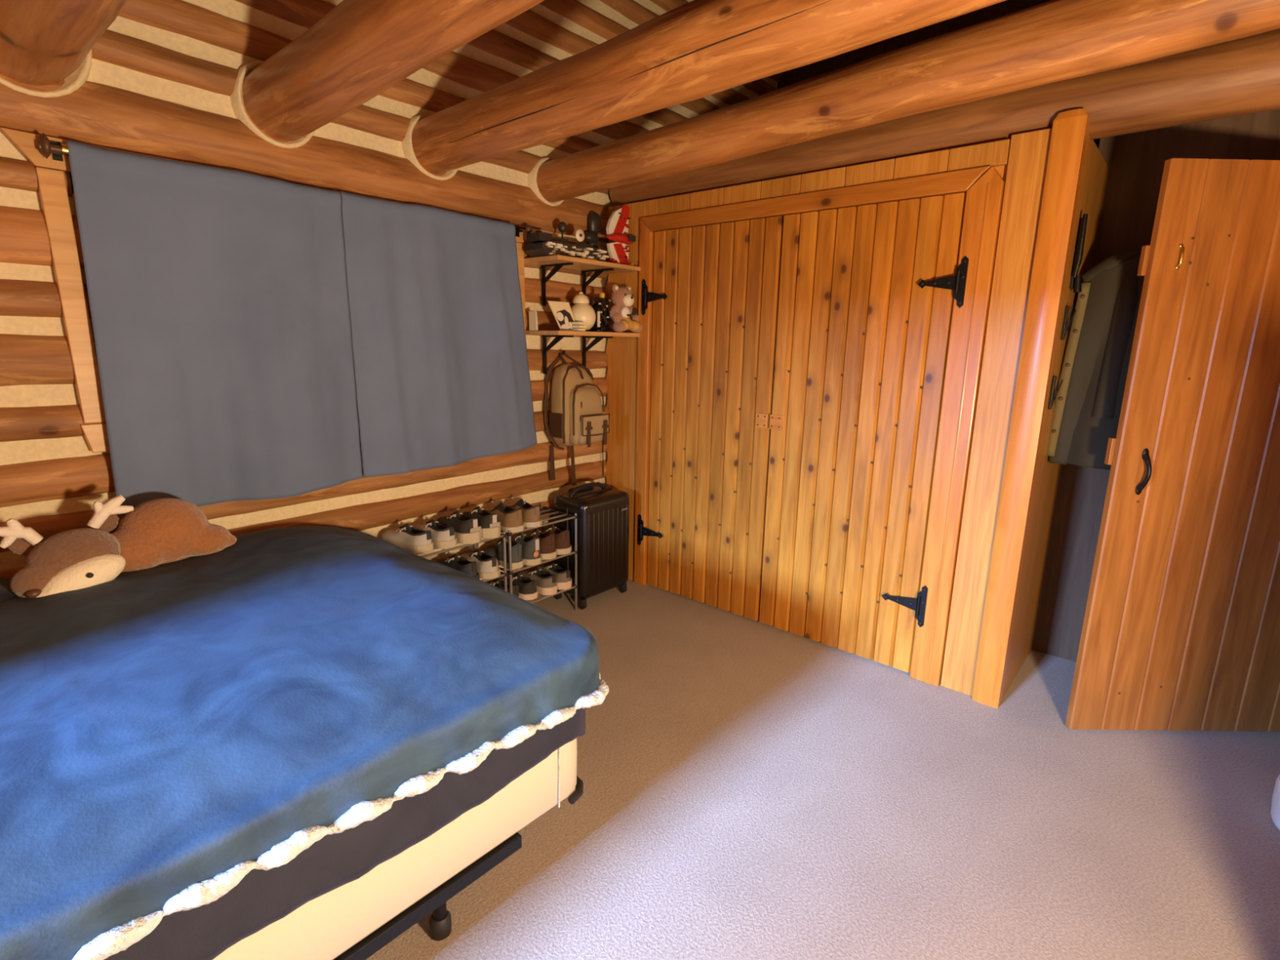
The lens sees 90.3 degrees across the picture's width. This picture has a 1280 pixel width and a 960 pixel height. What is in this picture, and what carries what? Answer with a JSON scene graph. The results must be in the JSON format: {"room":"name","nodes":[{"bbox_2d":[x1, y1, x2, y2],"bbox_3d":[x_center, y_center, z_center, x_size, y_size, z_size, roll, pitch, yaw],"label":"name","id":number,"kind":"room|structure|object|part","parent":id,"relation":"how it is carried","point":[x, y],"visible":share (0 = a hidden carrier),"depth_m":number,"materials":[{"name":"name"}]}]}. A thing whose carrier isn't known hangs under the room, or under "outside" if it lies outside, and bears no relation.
{"room":"bedroom","nodes":[
{"label":"bedroom","id":0,"kind":"room"},
{"bbox_2d":[0,0,782,582],"bbox_3d":[-1.280,-1.188,2.772,0.274,4.100,7.050,11,16,40],"label":"wall","id":1,"kind":"structure","parent":0,"point":[161,82],"depth_m":2.47,"materials":[{"name":"brown wood"}]},
{"bbox_2d":[0,0,128,97],"bbox_3d":[-0.031,-0.977,0.339,5.180,0.392,0.347,11,16,40],"label":"ceiling beam","id":2,"kind":"structure","parent":1,"relation":"attached to","point":[43,42],"depth_m":1.65,"materials":[{"name":"brown wood"}]},
{"bbox_2d":[0,127,525,453],"bbox_3d":[-1.274,-0.710,2.721,0.045,0.988,1.949,11,16,40],"label":"window","id":3,"kind":"structure","parent":1,"relation":"in","point":[52,189],"depth_m":2.06,"materials":[{"name":"brown wood"}]},
{"bbox_3d":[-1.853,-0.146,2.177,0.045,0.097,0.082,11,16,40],"label":"sill","id":4,"kind":"part","parent":3,"relation":"part of","materials":[{"name":"brown wood"}]},
{"bbox_3d":[-1.247,-0.715,2.743,0.026,0.790,1.730,11,16,40],"label":"frame","id":5,"kind":"part","parent":3,"relation":"part of","materials":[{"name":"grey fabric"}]},
{"bbox_2d":[37,133,532,236],"bbox_3d":[-1.194,-1.154,2.625,0.079,0.072,1.897,11,16,40],"label":"curtain rod","id":6,"kind":"object","parent":3,"relation":"attached to","point":[46,147],"visible":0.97,"depth_m":1.95,"materials":[{"name":"black metal"}]},
{"bbox_2d":[66,139,362,515],"bbox_3d":[-1.493,-0.515,2.378,0.085,1.213,0.860,13,17,43],"label":"curtain","id":7,"kind":"object","parent":6,"relation":"hanging from","point":[219,299],"visible":0.99,"depth_m":2.34,"materials":[{"name":"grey fabric"}]},
{"bbox_3d":[-1.194,-1.155,2.620,0.013,0.029,1.830,11,16,40],"label":"rod","id":8,"kind":"part","parent":6,"relation":"part of","materials":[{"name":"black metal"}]},
{"bbox_2d":[340,191,537,477],"bbox_3d":[-0.887,-0.664,3.064,0.067,1.192,0.997,11,16,40],"label":"curtain","id":9,"kind":"object","parent":6,"relation":"hanging from","point":[442,379],"visible":1,"depth_m":2.97,"materials":[{"name":"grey fabric"}]},
{"bbox_2d":[230,0,544,148],"bbox_3d":[0.433,-1.053,0.864,5.180,0.313,0.310,11,16,40],"label":"ceiling beam","id":10,"kind":"structure","parent":1,"relation":"attached to","point":[359,50],"depth_m":1.87,"materials":[{"name":"brown wood"}]},
{"bbox_2d":[523,254,640,306],"bbox_3d":[-0.304,-1.079,3.530,0.277,0.235,0.642,11,16,40],"label":"wall shelf","id":11,"kind":"object","parent":1,"relation":"attached to","point":[557,261],"visible":0.97,"depth_m":3.46,"materials":[{"name":"brown wood"}]},
{"bbox_2d":[524,221,608,261],"bbox_3d":[-0.382,-1.272,3.396,0.158,0.195,0.469,11,16,40],"label":"craft","id":12,"kind":"object","parent":11,"relation":"on","point":[544,244],"visible":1,"depth_m":3.30,"materials":[{"name":"grey plastic"}]},
{"bbox_3d":[-0.321,-1.299,3.385,0.016,0.064,0.064,11,16,40],"label":"dish","id":13,"kind":"part","parent":12,"relation":"part of","materials":[{"name":"beige plastic"}]},
{"bbox_2d":[584,211,600,248],"bbox_3d":[-0.271,-1.374,3.629,0.064,0.294,0.124,11,16,40],"label":"ornament","id":14,"kind":"object","parent":11,"relation":"on","point":[591,237],"visible":0.63,"depth_m":3.60,"materials":[{"name":"grey plastic"}]},
{"bbox_2d":[606,204,635,266],"bbox_3d":[-0.114,-1.373,3.572,0.065,0.327,0.203,11,16,40],"label":"aircraft","id":15,"kind":"object","parent":11,"relation":"on","point":[617,227],"visible":0.94,"depth_m":3.58,"materials":[{"name":"red plastic"}]},
{"bbox_2d":[524,330,639,373],"bbox_3d":[-0.310,-0.718,3.608,0.277,0.235,0.642,11,16,40],"label":"wall shelf","id":16,"kind":"object","parent":1,"relation":"attached to","point":[558,335],"visible":0.84,"depth_m":3.54,"materials":[{"name":"brown wood"}]},
{"bbox_2d":[528,311,537,330],"bbox_3d":[-0.567,-0.847,3.388,0.060,0.100,0.012,11,16,40],"label":"card","id":17,"kind":"object","parent":16,"relation":"on","point":[533,324],"visible":1,"depth_m":3.38,"materials":[{"name":"beige paper"}]},
{"bbox_2d":[547,301,574,330],"bbox_3d":[-0.410,-0.871,3.392,0.046,0.150,0.176,11,16,40],"label":"picture","id":18,"kind":"object","parent":16,"relation":"on","point":[562,311],"visible":0.93,"depth_m":3.39,"materials":[{"name":"beige paper"}]},
{"bbox_2d":[556,309,573,329],"bbox_3d":[-0.394,-0.857,3.401,0.024,0.104,0.128,12,16,42],"label":"print","id":19,"kind":"object","parent":18,"relation":"attached to","point":[565,317],"depth_m":3.39,"materials":[{"name":"paper"}]},
{"bbox_2d":[572,321,586,331],"bbox_3d":[-0.328,-0.825,3.428,0.055,0.048,0.055,11,16,40],"label":"blocks","id":20,"kind":"object","parent":16,"relation":"on","point":[577,326],"visible":0.97,"depth_m":3.41,"materials":[{"name":"beige wood"}]},
{"bbox_2d":[570,291,595,331],"bbox_3d":[-0.319,-0.927,3.512,0.152,0.212,0.152,11,16,40],"label":"jar","id":21,"kind":"object","parent":16,"relation":"on","point":[582,311],"visible":0.78,"depth_m":3.46,"materials":[{"name":"beige ceramic"}]},
{"bbox_3d":[-0.323,-0.993,3.491,0.092,0.050,0.092,11,16,40],"label":"lid","id":22,"kind":"part","parent":21,"relation":"part of","materials":[{"name":"beige ceramic"}]},
{"bbox_2d":[585,293,611,332],"bbox_3d":[-0.243,-0.943,3.588,0.111,0.213,0.152,11,16,40],"label":"model","id":23,"kind":"object","parent":16,"relation":"on","point":[602,323],"visible":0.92,"depth_m":3.57},
{"bbox_2d":[609,284,642,332],"bbox_3d":[-0.091,-0.984,3.660,0.152,0.264,0.215,11,16,40],"label":"teddy bear","id":24,"kind":"object","parent":16,"relation":"on","point":[622,298],"visible":1,"depth_m":3.61},
{"bbox_2d":[602,440,603,475],"bbox_3d":[-0.234,-0.143,4.031,0.005,0.240,0.011,11,16,40],"label":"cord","id":25,"kind":"object","parent":1,"relation":"hanging from","point":[602,441],"visible":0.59,"depth_m":4.03,"materials":[{"name":"black plastic"}]},
{"bbox_2d":[401,0,1005,180],"bbox_3d":[0.861,-1.173,1.337,5.182,0.347,0.277,12,16,40],"label":"ceiling beam","id":26,"kind":"structure","parent":1,"relation":"attached to","point":[694,50],"depth_m":1.92,"materials":[{"name":"brown wood"}]},
{"bbox_2d":[527,0,1279,206],"bbox_3d":[1.315,-1.290,1.840,5.182,0.388,0.248,12,16,40],"label":"ceiling beam","id":27,"kind":"structure","parent":1,"relation":"attached to","point":[1052,41],"depth_m":2.06,"materials":[{"name":"brown wood"}]},
{"bbox_3d":[-0.450,-0.732,3.647,0.059,0.025,0.008,11,16,40],"label":"wall hook","id":28,"kind":"object","parent":1,"relation":"attached to","visible":0},
{"bbox_2d":[544,350,609,485],"bbox_3d":[-0.355,-0.343,3.659,0.254,0.785,0.308,11,16,40],"label":"backpack","id":29,"kind":"object","parent":28,"relation":"hanging from","point":[576,417],"visible":1,"depth_m":3.59,"materials":[{"name":"beige fabric"}]},
{"bbox_2d":[470,526,481,533],"bbox_3d":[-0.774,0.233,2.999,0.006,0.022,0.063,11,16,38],"label":"shoe","id":30,"kind":"object","parent":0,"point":[473,529],"depth_m":3.00,"materials":[{"name":"beige rubber"}]},
{"bbox_2d":[488,521,500,528],"bbox_3d":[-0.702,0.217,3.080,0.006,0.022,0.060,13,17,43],"label":"shoe","id":31,"kind":"object","parent":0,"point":[496,524],"depth_m":3.08,"materials":[{"name":"white fabric"}]},
{"bbox_2d":[365,578,1279,959],"bbox_3d":[0.699,1.235,1.626,5.060,0.080,6.850,11,16,40],"label":"floor","id":32,"kind":"structure","parent":0,"point":[753,789],"depth_m":2.05,"materials":[{"name":"carpet"}]},
{"bbox_2d":[333,775,583,959],"bbox_3d":[-1.389,1.038,1.670,1.565,0.216,2.020,11,16,40],"label":"frame","id":33,"kind":"object","parent":32,"relation":"on","point":[440,921],"visible":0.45,"depth_m":1.55,"materials":[{"name":"black metal"}]},
{"bbox_2d":[213,737,577,959],"bbox_3d":[-1.394,0.828,1.621,1.556,0.233,2.005,11,16,40],"label":"box spring","id":34,"kind":"object","parent":33,"relation":"on","point":[328,925],"visible":0.16,"depth_m":1.45,"materials":[{"name":"beige fabric"}]},
{"bbox_3d":[-1.390,0.634,1.585,1.510,0.159,1.975,11,16,40],"label":"mattress","id":35,"kind":"object","parent":34,"relation":"on","visible":0},
{"bbox_2d":[106,707,585,959],"bbox_3d":[-1.385,0.612,1.576,1.601,0.384,2.072,11,16,40],"label":"sheet","id":36,"kind":"object","parent":35,"relation":"on","point":[262,898],"visible":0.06,"depth_m":1.28,"materials":[{"name":"grey fabric"}]},
{"bbox_2d":[0,525,608,959],"bbox_3d":[-1.364,0.524,1.566,1.695,0.309,2.194,11,16,40],"label":"blanket","id":37,"kind":"object","parent":36,"relation":"on","point":[171,733],"visible":0.98,"depth_m":1.36,"materials":[{"name":"blue fabric"}]},
{"bbox_2d":[0,577,14,602],"bbox_3d":[-1.972,0.354,1.716,0.344,0.091,0.426,11,16,40],"label":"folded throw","id":38,"kind":"object","parent":37,"relation":"on","point":[6,593],"visible":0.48,"depth_m":1.80,"materials":[{"name":"grey fabric"}]},
{"bbox_2d":[0,494,236,598],"bbox_3d":[-1.637,0.180,2.029,0.247,0.267,0.593,6,13,20],"label":"deer","id":39,"kind":"object","parent":37,"relation":"on","point":[153,533],"visible":0.91,"depth_m":1.97},
{"bbox_3d":[-1.365,0.611,1.583,1.686,0.132,2.188,11,16,40],"label":"sherpa trim","id":40,"kind":"part","parent":37,"relation":"part of","materials":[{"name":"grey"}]},
{"bbox_3d":[-0.910,1.095,1.072,0.040,0.038,1.755,11,16,40],"label":"rail","id":41,"kind":"part","parent":33,"relation":"part of","materials":[{"name":"black metal"}]},
{"bbox_3d":[-0.512,1.061,1.622,0.034,0.120,0.034,11,16,40],"label":"leg","id":42,"kind":"part","parent":33,"relation":"part of","materials":[{"name":"black metal"}]},
{"bbox_2d":[412,531,507,591],"bbox_3d":[-0.988,0.558,3.074,0.304,0.570,0.646,11,16,40],"label":"shoe rack","id":43,"kind":"object","parent":32,"relation":"on","point":[504,574],"visible":0.16,"depth_m":3.15,"materials":[{"name":"grey metal"}]},
{"bbox_2d":[381,523,433,552],"bbox_3d":[-1.076,0.253,2.942,0.295,0.108,0.115,8,14,28],"label":"shoe","id":44,"kind":"object","parent":43,"relation":"on","point":[411,539],"visible":0.97,"depth_m":2.89,"materials":[{"name":"beige rubber"}]},
{"bbox_2d":[413,519,457,548],"bbox_3d":[-0.983,0.237,3.021,0.295,0.108,0.115,10,15,35],"label":"shoe","id":45,"kind":"object","parent":43,"relation":"on","point":[443,536],"visible":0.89,"depth_m":2.94,"materials":[{"name":"beige rubber"}]},
{"bbox_2d":[435,554,479,579],"bbox_3d":[-0.909,0.418,3.134,0.295,0.116,0.115,10,15,35],"label":"shoe","id":46,"kind":"object","parent":43,"relation":"on","point":[460,564],"visible":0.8,"depth_m":3.08,"materials":[{"name":"grey"}]},
{"bbox_2d":[435,510,481,544],"bbox_3d":[-0.886,0.211,3.088,0.296,0.132,0.127,11,16,38],"label":"shoe","id":47,"kind":"object","parent":43,"relation":"on","point":[467,530],"visible":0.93,"depth_m":3.00,"materials":[{"name":"beige rubber"}]},
{"bbox_2d":[460,548,500,578],"bbox_3d":[-0.816,0.402,3.216,0.295,0.116,0.121,13,17,43],"label":"shoe","id":48,"kind":"object","parent":43,"relation":"on","point":[487,567],"visible":0.86,"depth_m":3.13,"materials":[{"name":"beige rubber"}]},
{"bbox_2d":[460,506,500,538],"bbox_3d":[-0.805,0.193,3.179,0.296,0.132,0.121,13,17,43],"label":"shoe","id":49,"kind":"object","parent":43,"relation":"on","point":[490,525],"visible":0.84,"depth_m":3.08,"materials":[{"name":"beige rubber"}]},
{"bbox_2d":[475,503,577,610],"bbox_3d":[-0.613,0.474,3.494,0.304,0.570,0.474,11,16,40],"label":"shoe rack","id":50,"kind":"object","parent":32,"relation":"on","point":[542,508],"visible":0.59,"depth_m":3.48,"materials":[{"name":"grey metal"}]},
{"bbox_2d":[486,577,519,597],"bbox_3d":[-0.752,0.574,3.397,0.270,0.112,0.115,9,15,32],"label":"shoe","id":51,"kind":"object","parent":50,"relation":"on","point":[498,582],"visible":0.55,"depth_m":3.36,"materials":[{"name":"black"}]},
{"bbox_2d":[483,537,524,568],"bbox_3d":[-0.719,0.366,3.341,0.270,0.137,0.115,10,15,37],"label":"shoe","id":52,"kind":"object","parent":50,"relation":"on","point":[517,562],"visible":0.77,"depth_m":3.28,"materials":[{"name":"beige rubber"}]},
{"bbox_2d":[486,502,524,532],"bbox_3d":[-0.715,0.175,3.281,0.295,0.127,0.130,11,16,38],"label":"shoe","id":53,"kind":"object","parent":50,"relation":"on","point":[509,518],"visible":0.83,"depth_m":3.19,"materials":[{"name":"beige rubber"}]},
{"bbox_2d":[501,573,537,599],"bbox_3d":[-0.664,0.560,3.467,0.270,0.112,0.115,10,15,37],"label":"shoe","id":54,"kind":"object","parent":50,"relation":"on","point":[528,590],"visible":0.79,"depth_m":3.39,"materials":[{"name":"beige"}]},
{"bbox_2d":[508,498,542,527],"bbox_3d":[-0.629,0.158,3.377,0.121,0.124,0.295,-11,17,-44],"label":"shoe","id":55,"kind":"object","parent":50,"relation":"on","point":[531,514],"visible":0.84,"depth_m":3.28,"materials":[{"name":"brown leather"}]},
{"bbox_2d":[511,532,542,565],"bbox_3d":[-0.633,0.347,3.405,0.282,0.150,0.115,12,17,42],"label":"shoe","id":56,"kind":"object","parent":50,"relation":"on","point":[531,554],"visible":0.76,"depth_m":3.31,"materials":[{"name":"beige rubber"}]},
{"bbox_2d":[519,567,557,595],"bbox_3d":[-0.572,0.542,3.539,0.280,0.120,0.115,11,16,38],"label":"shoe","id":57,"kind":"object","parent":50,"relation":"on","point":[546,584],"visible":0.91,"depth_m":3.47,"materials":[{"name":"beige"}]},
{"bbox_2d":[528,528,556,559],"bbox_3d":[-0.568,0.333,3.494,0.270,0.142,0.127,11,16,38],"label":"shoe","id":58,"kind":"object","parent":50,"relation":"on","point":[548,550],"visible":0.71,"depth_m":3.41,"materials":[{"name":"brown leather"}]},
{"bbox_2d":[537,562,572,589],"bbox_3d":[-0.497,0.525,3.624,0.280,0.120,0.115,12,17,42],"label":"shoe","id":59,"kind":"object","parent":50,"relation":"on","point":[563,580],"visible":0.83,"depth_m":3.54,"materials":[{"name":"beige"}]},
{"bbox_2d":[543,524,571,555],"bbox_3d":[-0.493,0.316,3.578,0.270,0.142,0.121,12,17,42],"label":"shoe","id":60,"kind":"object","parent":50,"relation":"on","point":[562,545],"visible":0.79,"depth_m":3.49,"materials":[{"name":"brown leather"}]},
{"bbox_2d":[554,482,629,609],"bbox_3d":[-0.279,0.358,3.769,0.282,0.692,0.414,11,16,40],"label":"suitcase","id":61,"kind":"object","parent":32,"relation":"on","point":[602,512],"visible":0.91,"depth_m":3.64,"materials":[{"name":"black plastic"}]},
{"bbox_3d":[-0.303,0.051,3.708,0.027,0.067,0.292,11,16,40],"label":"handle","id":62,"kind":"part","parent":61,"relation":"part of","materials":[{"name":"black plastic"}]},
{"bbox_2d":[1269,773,1279,829],"bbox_3d":[2.182,1.063,2.040,0.221,0.132,0.330,11,16,40],"label":"bundle","id":63,"kind":"object","parent":32,"relation":"on","point":[1274,811],"visible":1,"depth_m":2.08,"materials":[{"name":"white fabric"}]},
{"bbox_2d":[605,108,1089,708],"bbox_3d":[0.677,-0.349,3.252,2.368,2.325,0.085,11,16,40],"label":"wall","id":64,"kind":"structure","parent":0,"point":[1041,171],"depth_m":2.58,"materials":[{"name":"brown wood"}]},
{"bbox_2d":[637,216,783,620],"bbox_3d":[0.333,-0.310,3.546,0.854,2.088,0.065,11,16,40],"label":"door","id":65,"kind":"structure","parent":64,"relation":"in","point":[714,297],"depth_m":3.49,"materials":[{"name":"brown wood"}]},
{"bbox_3d":[0.628,-0.306,3.284,0.070,0.075,0.009,11,16,40],"label":"latch plate","id":66,"kind":"part","parent":65,"relation":"part of","materials":[{"name":"brown wood"}]},
{"bbox_2d":[634,165,1004,686],"bbox_3d":[0.684,-0.276,3.248,1.841,2.183,0.049,11,16,40],"label":"trim","id":67,"kind":"structure","parent":64,"relation":"attached to","point":[984,187],"depth_m":2.74,"materials":[{"name":"brown wood"}]},
{"bbox_3d":[0.686,-1.307,3.041,1.792,0.079,0.045,11,16,40],"label":"rail","id":68,"kind":"part","parent":67,"relation":"part of","materials":[{"name":"brown wood"}]},
{"bbox_3d":[1.326,-0.108,2.678,0.008,2.120,0.006,11,16,40],"label":"moulding","id":69,"kind":"part","parent":67,"relation":"part of","materials":[{"name":"brown wood"}]},
{"bbox_2d":[759,192,968,672],"bbox_3d":[0.983,-0.178,2.991,0.860,2.088,0.065,11,16,40],"label":"door","id":70,"kind":"structure","parent":64,"relation":"in","point":[867,294],"depth_m":2.96,"materials":[{"name":"brown wood"}]},
{"bbox_3d":[0.690,-0.293,3.231,0.070,0.075,0.009,11,16,40],"label":"latch plate","id":71,"kind":"part","parent":70,"relation":"part of","materials":[{"name":"brown wood"}]},
{"bbox_2d":[608,28,1279,205],"bbox_3d":[1.212,-1.459,2.693,3.500,0.240,0.240,11,16,40],"label":"log","id":72,"kind":"object","parent":64,"relation":"on","point":[1241,76],"visible":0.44,"depth_m":2.30,"materials":[{"name":"brown wood"}]},
{"bbox_3d":[1.527,-0.176,2.523,0.102,2.325,0.081,11,16,40],"label":"corner post","id":73,"kind":"part","parent":64,"relation":"part of","materials":[{"name":"brown wood"}]},
{"bbox_2d":[777,0,1050,89],"bbox_3d":[2.954,-1.304,3.648,5.040,4.100,0.060,11,16,40],"label":"ceiling","id":74,"kind":"structure","parent":0,"point":[798,74],"depth_m":4.31,"materials":[{"name":"brown wood"}]},
{"bbox_2d":[1093,137,1100,149],"bbox_3d":[1.349,-1.789,3.725,2.300,0.040,1.800,11,16,40],"label":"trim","id":75,"kind":"structure","parent":74,"relation":"attached to","point":[1096,141],"depth_m":3.01,"materials":[{"name":"black"}]},
{"bbox_2d":[1002,133,1108,697],"bbox_3d":[1.781,-0.196,2.763,0.026,2.270,0.681,11,16,40],"label":"wall","id":76,"kind":"structure","parent":0,"point":[1095,170],"depth_m":2.73,"materials":[{"name":"brown wood"}]},
{"bbox_2d":[1048,376,1063,408],"bbox_3d":[1.639,-0.344,2.514,0.034,0.132,0.056,11,16,40],"label":"wall bracket","id":77,"kind":"object","parent":76,"relation":"attached to","point":[1053,395],"visible":1,"depth_m":2.52,"materials":[{"name":"black metal"}]},
{"bbox_3d":[1.634,-0.346,2.526,0.010,0.130,0.024,11,16,40],"label":"plate","id":78,"kind":"part","parent":77,"relation":"part of","materials":[{"name":"black metal"}]},
{"bbox_2d":[1060,305,1076,340],"bbox_3d":[1.677,-0.615,2.494,0.034,0.132,0.056,11,16,40],"label":"wall bracket","id":79,"kind":"object","parent":76,"relation":"attached to","point":[1065,327],"visible":1,"depth_m":2.50,"materials":[{"name":"black metal"}]},
{"bbox_3d":[1.671,-0.617,2.505,0.010,0.130,0.024,11,16,40],"label":"plate","id":80,"kind":"part","parent":79,"relation":"part of","materials":[{"name":"black metal"}]},
{"bbox_2d":[1069,213,1088,292],"bbox_3d":[1.685,-0.864,2.439,0.040,0.279,0.074,11,16,40],"label":"wall bracket","id":81,"kind":"object","parent":76,"relation":"attached to","point":[1076,279],"visible":1,"depth_m":2.43,"materials":[{"name":"black metal"}]},
{"bbox_3d":[1.689,-0.874,2.465,0.010,0.260,0.024,11,16,40],"label":"plate","id":82,"kind":"part","parent":81,"relation":"part of","materials":[{"name":"black metal"}]},
{"bbox_2d":[1046,245,1144,470],"bbox_3d":[2.014,-0.532,2.495,0.562,1.002,0.371,-1,12,-8],"label":"coat","id":83,"kind":"object","parent":76,"relation":"hanging from","point":[1096,357],"visible":0.53,"depth_m":2.53,"materials":[{"name":"green fabric"}]},
{"bbox_2d":[1031,109,1279,662],"bbox_3d":[2.464,-0.272,2.626,1.250,2.500,0.040,11,16,40],"label":"wall","id":84,"kind":"structure","parent":0,"point":[1135,162],"depth_m":2.77,"materials":[{"name":"white paint"}]},
{"bbox_2d":[1065,158,1279,731],"bbox_3d":[2.169,-0.026,2.336,0.882,2.110,0.095,1,12,-1],"label":"door","id":85,"kind":"structure","parent":84,"relation":"in","point":[1180,631],"depth_m":2.34,"materials":[{"name":"brown wood"}]},
{"bbox_3d":[1.833,-0.027,2.310,0.024,0.174,0.048,1,12,-1],"label":"handle","id":86,"kind":"part","parent":85,"relation":"part of","materials":[{"name":"black metal"}]}
]}

